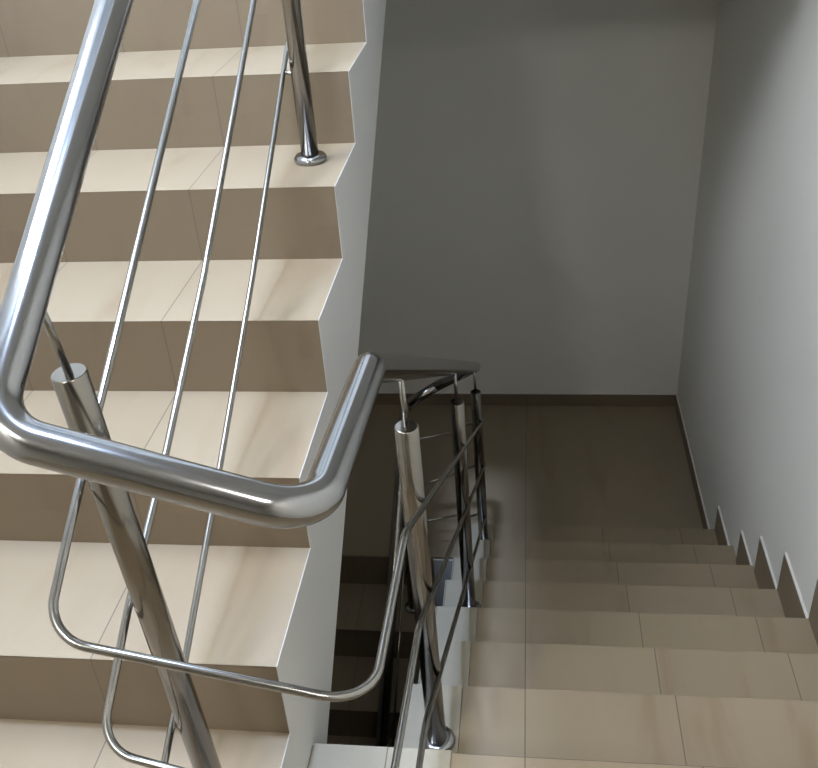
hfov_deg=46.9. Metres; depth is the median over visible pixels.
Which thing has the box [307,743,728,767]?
floor
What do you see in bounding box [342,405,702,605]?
floor
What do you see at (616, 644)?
flight
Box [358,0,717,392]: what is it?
wall
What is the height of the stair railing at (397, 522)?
2.077 m
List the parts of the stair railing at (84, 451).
post, handrail, post, rod, post, post, post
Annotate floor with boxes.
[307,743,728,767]
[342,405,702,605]
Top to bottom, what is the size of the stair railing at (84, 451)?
3.466 m
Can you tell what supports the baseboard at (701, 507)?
attached to the wall at (747, 391)
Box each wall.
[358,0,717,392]
[677,0,817,616]
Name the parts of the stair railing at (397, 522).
post, rod, rod, rod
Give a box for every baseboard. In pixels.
[375,392,676,405]
[675,394,709,528]
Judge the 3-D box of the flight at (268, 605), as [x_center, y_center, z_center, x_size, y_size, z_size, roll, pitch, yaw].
[-0.666,-0.163,2.321,1.072,1.422,2.419,0,32,7]
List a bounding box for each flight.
[0,0,385,767]
[327,555,435,746]
[402,506,817,767]
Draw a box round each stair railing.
[0,0,490,767]
[375,382,456,746]
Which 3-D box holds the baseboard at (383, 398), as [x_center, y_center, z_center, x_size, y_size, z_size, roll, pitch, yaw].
[0.311,0.083,5.250,2.293,0.080,0.008,0,32,7]
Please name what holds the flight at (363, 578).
on the floor
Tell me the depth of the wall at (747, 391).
3.27 m

